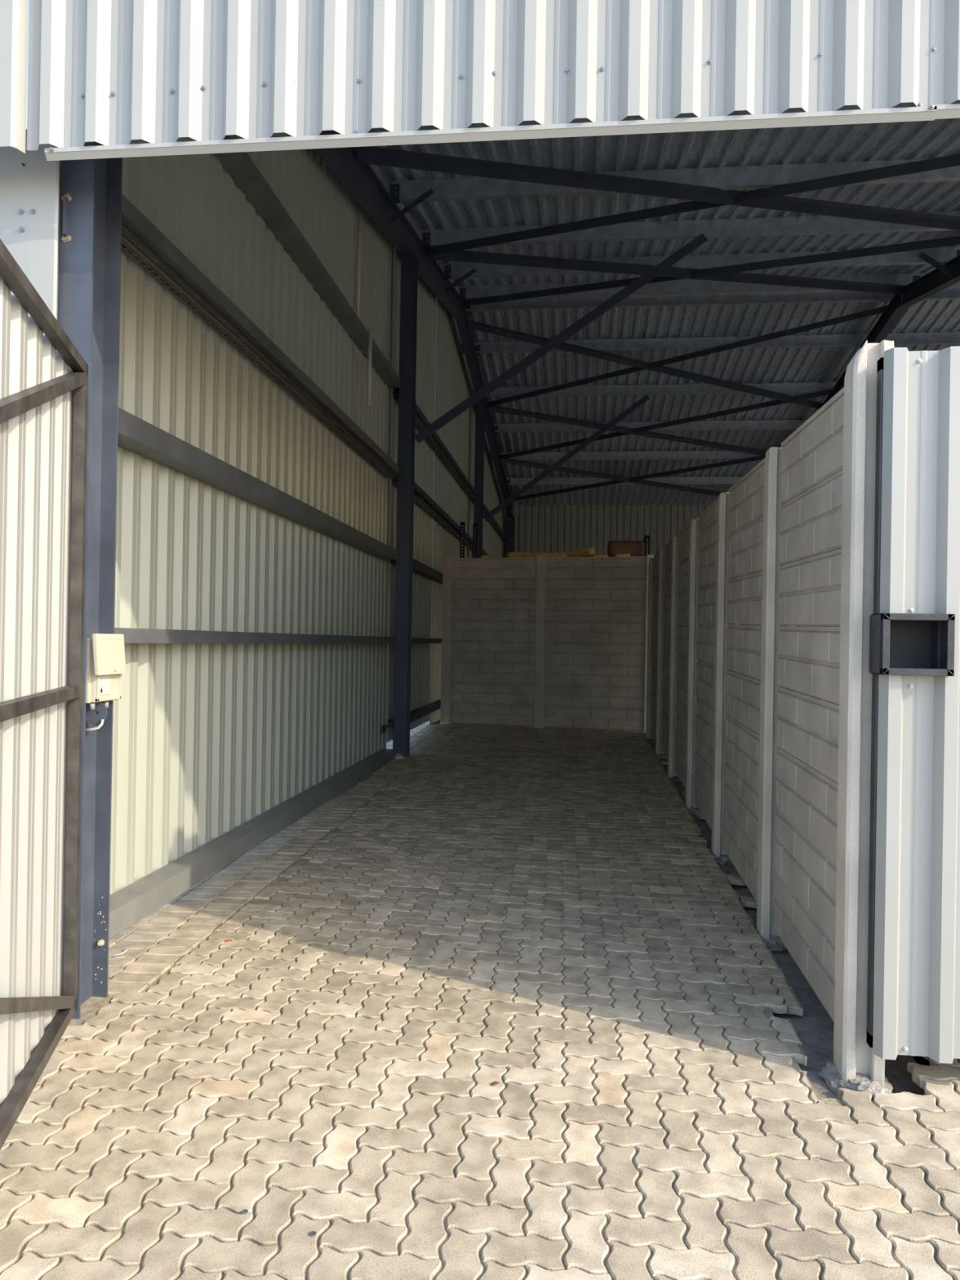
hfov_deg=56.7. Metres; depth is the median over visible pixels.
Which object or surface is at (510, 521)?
steel column
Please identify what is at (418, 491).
steel girt
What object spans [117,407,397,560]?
steel girt
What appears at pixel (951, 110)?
trim
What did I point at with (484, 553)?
steel girt
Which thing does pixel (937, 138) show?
ceiling
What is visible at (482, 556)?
insulation offcut
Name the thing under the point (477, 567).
wall panel
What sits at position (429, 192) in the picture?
brace
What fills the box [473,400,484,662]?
steel column
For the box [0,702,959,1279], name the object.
floor
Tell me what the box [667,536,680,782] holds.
concrete post
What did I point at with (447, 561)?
concrete post
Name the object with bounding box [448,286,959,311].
roof purlin
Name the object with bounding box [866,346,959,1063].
door leaf
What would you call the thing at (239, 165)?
steel girt
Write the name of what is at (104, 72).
wall
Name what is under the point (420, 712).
steel girt
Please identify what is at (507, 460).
brace
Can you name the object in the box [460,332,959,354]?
roof purlin
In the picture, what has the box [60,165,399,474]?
steel girt
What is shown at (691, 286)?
roof purlin
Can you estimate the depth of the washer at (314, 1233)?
2.17 m
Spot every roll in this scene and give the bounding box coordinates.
[506,551,567,557]
[564,546,595,556]
[607,540,644,556]
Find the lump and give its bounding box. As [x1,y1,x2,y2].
[849,1079,892,1099]
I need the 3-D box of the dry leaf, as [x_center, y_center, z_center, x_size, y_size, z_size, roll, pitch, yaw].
[0.052,1.441,2.891,0.030,0.007,0.022,1,0,-17]
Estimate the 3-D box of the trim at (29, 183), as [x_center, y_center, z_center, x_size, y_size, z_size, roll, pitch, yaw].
[-1.881,-0.262,3.348,0.591,3.290,0.062,1,0,6]
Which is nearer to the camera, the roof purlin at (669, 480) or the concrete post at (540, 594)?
the concrete post at (540, 594)
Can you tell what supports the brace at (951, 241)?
attached to the roof beam at (935, 281)
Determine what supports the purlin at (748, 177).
attached to the roof beam at (360, 180)
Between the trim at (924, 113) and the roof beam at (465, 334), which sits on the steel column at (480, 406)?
the roof beam at (465, 334)
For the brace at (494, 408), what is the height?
0.520 m
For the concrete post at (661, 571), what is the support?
on the floor
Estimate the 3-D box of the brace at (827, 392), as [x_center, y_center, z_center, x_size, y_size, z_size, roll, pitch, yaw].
[3.494,-4.362,18.334,7.207,0.586,0.095,1,0,34]
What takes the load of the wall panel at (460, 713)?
on the floor
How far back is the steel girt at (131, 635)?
5.07 m
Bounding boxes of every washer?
[241,1208,248,1214]
[309,1231,316,1236]
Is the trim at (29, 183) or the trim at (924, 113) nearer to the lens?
the trim at (924, 113)
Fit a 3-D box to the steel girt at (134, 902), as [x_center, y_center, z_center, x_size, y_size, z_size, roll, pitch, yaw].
[-1.341,1.237,6.654,0.135,0.113,6.180,1,0,6]
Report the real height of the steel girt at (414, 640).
0.067 m
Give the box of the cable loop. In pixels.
[85,719,103,731]
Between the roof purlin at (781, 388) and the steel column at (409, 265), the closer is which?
the steel column at (409, 265)
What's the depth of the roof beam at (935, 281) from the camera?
11.94 m
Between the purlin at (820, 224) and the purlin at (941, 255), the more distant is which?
the purlin at (941, 255)
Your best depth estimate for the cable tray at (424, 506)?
12.59 m
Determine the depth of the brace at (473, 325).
15.47 m
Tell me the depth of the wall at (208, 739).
5.90 m
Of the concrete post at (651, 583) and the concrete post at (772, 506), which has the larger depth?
the concrete post at (651, 583)
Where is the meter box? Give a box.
[85,633,126,709]
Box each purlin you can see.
[368,100,959,133]
[380,158,959,202]
[414,210,959,247]
[437,247,959,278]
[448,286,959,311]
[454,272,959,299]
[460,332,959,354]
[472,382,836,397]
[484,419,807,432]
[489,450,759,460]
[496,476,742,484]
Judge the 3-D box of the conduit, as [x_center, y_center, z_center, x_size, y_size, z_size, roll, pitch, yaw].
[-1.069,-3.115,8.233,0.154,1.900,0.046,1,0,6]
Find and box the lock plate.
[85,702,107,724]
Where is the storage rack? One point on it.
(646, 536)
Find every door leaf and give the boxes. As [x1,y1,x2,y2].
[0,239,88,1150]
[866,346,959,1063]
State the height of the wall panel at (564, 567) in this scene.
0.303 m
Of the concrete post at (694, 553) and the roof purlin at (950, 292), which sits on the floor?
the concrete post at (694, 553)
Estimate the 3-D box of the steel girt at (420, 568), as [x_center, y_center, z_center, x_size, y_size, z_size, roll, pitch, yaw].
[-0.564,-0.910,13.327,0.135,0.108,6.880,1,0,6]
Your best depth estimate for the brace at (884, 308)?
14.98 m
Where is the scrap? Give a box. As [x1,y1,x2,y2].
[111,948,128,956]
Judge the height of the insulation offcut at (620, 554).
0.093 m
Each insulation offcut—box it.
[480,555,489,557]
[593,554,608,556]
[615,553,630,556]
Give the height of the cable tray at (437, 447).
0.062 m
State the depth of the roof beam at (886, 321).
13.76 m
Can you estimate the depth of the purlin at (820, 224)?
9.97 m
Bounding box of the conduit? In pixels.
[355,203,372,406]
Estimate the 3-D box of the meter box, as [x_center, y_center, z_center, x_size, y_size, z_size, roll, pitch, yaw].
[-1.474,0.120,3.452,0.112,0.289,0.212,1,0,6]
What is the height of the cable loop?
0.051 m
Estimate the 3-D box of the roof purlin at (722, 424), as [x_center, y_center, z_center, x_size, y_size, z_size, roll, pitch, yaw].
[6.552,-4.410,18.222,13.150,0.180,0.065,1,0,6]
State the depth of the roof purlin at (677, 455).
20.28 m
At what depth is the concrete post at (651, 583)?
11.71 m
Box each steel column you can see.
[57,142,122,1018]
[382,251,417,759]
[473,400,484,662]
[505,515,515,662]
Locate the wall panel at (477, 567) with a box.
[452,557,537,578]
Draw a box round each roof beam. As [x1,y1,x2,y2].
[313,129,466,318]
[454,302,513,517]
[822,293,906,405]
[897,249,959,307]
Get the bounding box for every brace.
[357,146,959,231]
[390,188,433,222]
[425,153,959,256]
[427,250,906,294]
[444,268,475,292]
[462,235,959,306]
[467,320,825,408]
[487,305,888,407]
[488,405,766,456]
[500,388,833,459]
[500,457,724,496]
[513,455,765,501]
[918,252,954,277]
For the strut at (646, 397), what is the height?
2.449 m
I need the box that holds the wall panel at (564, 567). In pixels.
[546,556,646,578]
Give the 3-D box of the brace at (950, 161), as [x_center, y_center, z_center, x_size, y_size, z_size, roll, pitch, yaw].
[2.388,-4.178,8.473,7.186,0.722,0.095,1,0,33]
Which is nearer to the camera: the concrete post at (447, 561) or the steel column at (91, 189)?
the steel column at (91, 189)
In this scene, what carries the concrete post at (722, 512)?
on the floor
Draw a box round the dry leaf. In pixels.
[490,1080,500,1085]
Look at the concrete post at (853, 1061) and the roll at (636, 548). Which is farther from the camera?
the roll at (636, 548)
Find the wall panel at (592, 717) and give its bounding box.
[543,705,644,730]
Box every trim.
[0,0,27,154]
[0,128,60,351]
[44,102,937,160]
[932,103,959,119]
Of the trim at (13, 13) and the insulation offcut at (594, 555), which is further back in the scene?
the insulation offcut at (594, 555)
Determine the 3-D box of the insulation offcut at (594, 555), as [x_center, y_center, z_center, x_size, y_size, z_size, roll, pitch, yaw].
[1.822,-1.252,13.396,0.224,0.089,0.103,1,0,12]
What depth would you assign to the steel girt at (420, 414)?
12.81 m
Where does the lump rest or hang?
on the floor
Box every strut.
[413,233,707,443]
[483,394,649,520]
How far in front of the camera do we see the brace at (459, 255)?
11.40 m
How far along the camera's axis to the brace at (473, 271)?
11.77 m
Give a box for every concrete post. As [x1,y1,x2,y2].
[438,556,453,725]
[531,555,548,729]
[638,554,654,734]
[645,557,655,742]
[655,548,670,759]
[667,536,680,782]
[684,519,706,815]
[710,493,738,866]
[755,447,787,953]
[818,339,893,1095]
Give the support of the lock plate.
attached to the steel column at (91, 189)
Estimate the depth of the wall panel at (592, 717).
12.27 m
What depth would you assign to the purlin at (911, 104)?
6.67 m
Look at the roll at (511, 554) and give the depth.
13.64 m
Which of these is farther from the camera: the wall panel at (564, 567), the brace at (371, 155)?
the wall panel at (564, 567)
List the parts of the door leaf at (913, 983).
frame, bolt plate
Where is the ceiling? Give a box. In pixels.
[356,118,959,506]
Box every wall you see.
[26,0,959,151]
[57,132,504,895]
[503,504,839,687]
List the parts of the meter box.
plate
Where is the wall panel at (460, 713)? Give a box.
[449,702,533,726]
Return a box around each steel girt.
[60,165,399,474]
[108,748,394,939]
[114,627,396,643]
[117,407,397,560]
[214,134,400,387]
[386,698,440,728]
[389,558,442,584]
[392,387,475,494]
[393,474,472,545]
[411,637,441,643]
[470,546,491,557]
[471,494,507,541]
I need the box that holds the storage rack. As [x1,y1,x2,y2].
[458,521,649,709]
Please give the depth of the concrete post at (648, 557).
12.03 m
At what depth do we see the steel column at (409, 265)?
9.71 m
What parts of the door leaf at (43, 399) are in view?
rail, rail, rail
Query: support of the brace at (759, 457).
attached to the roof beam at (886, 321)

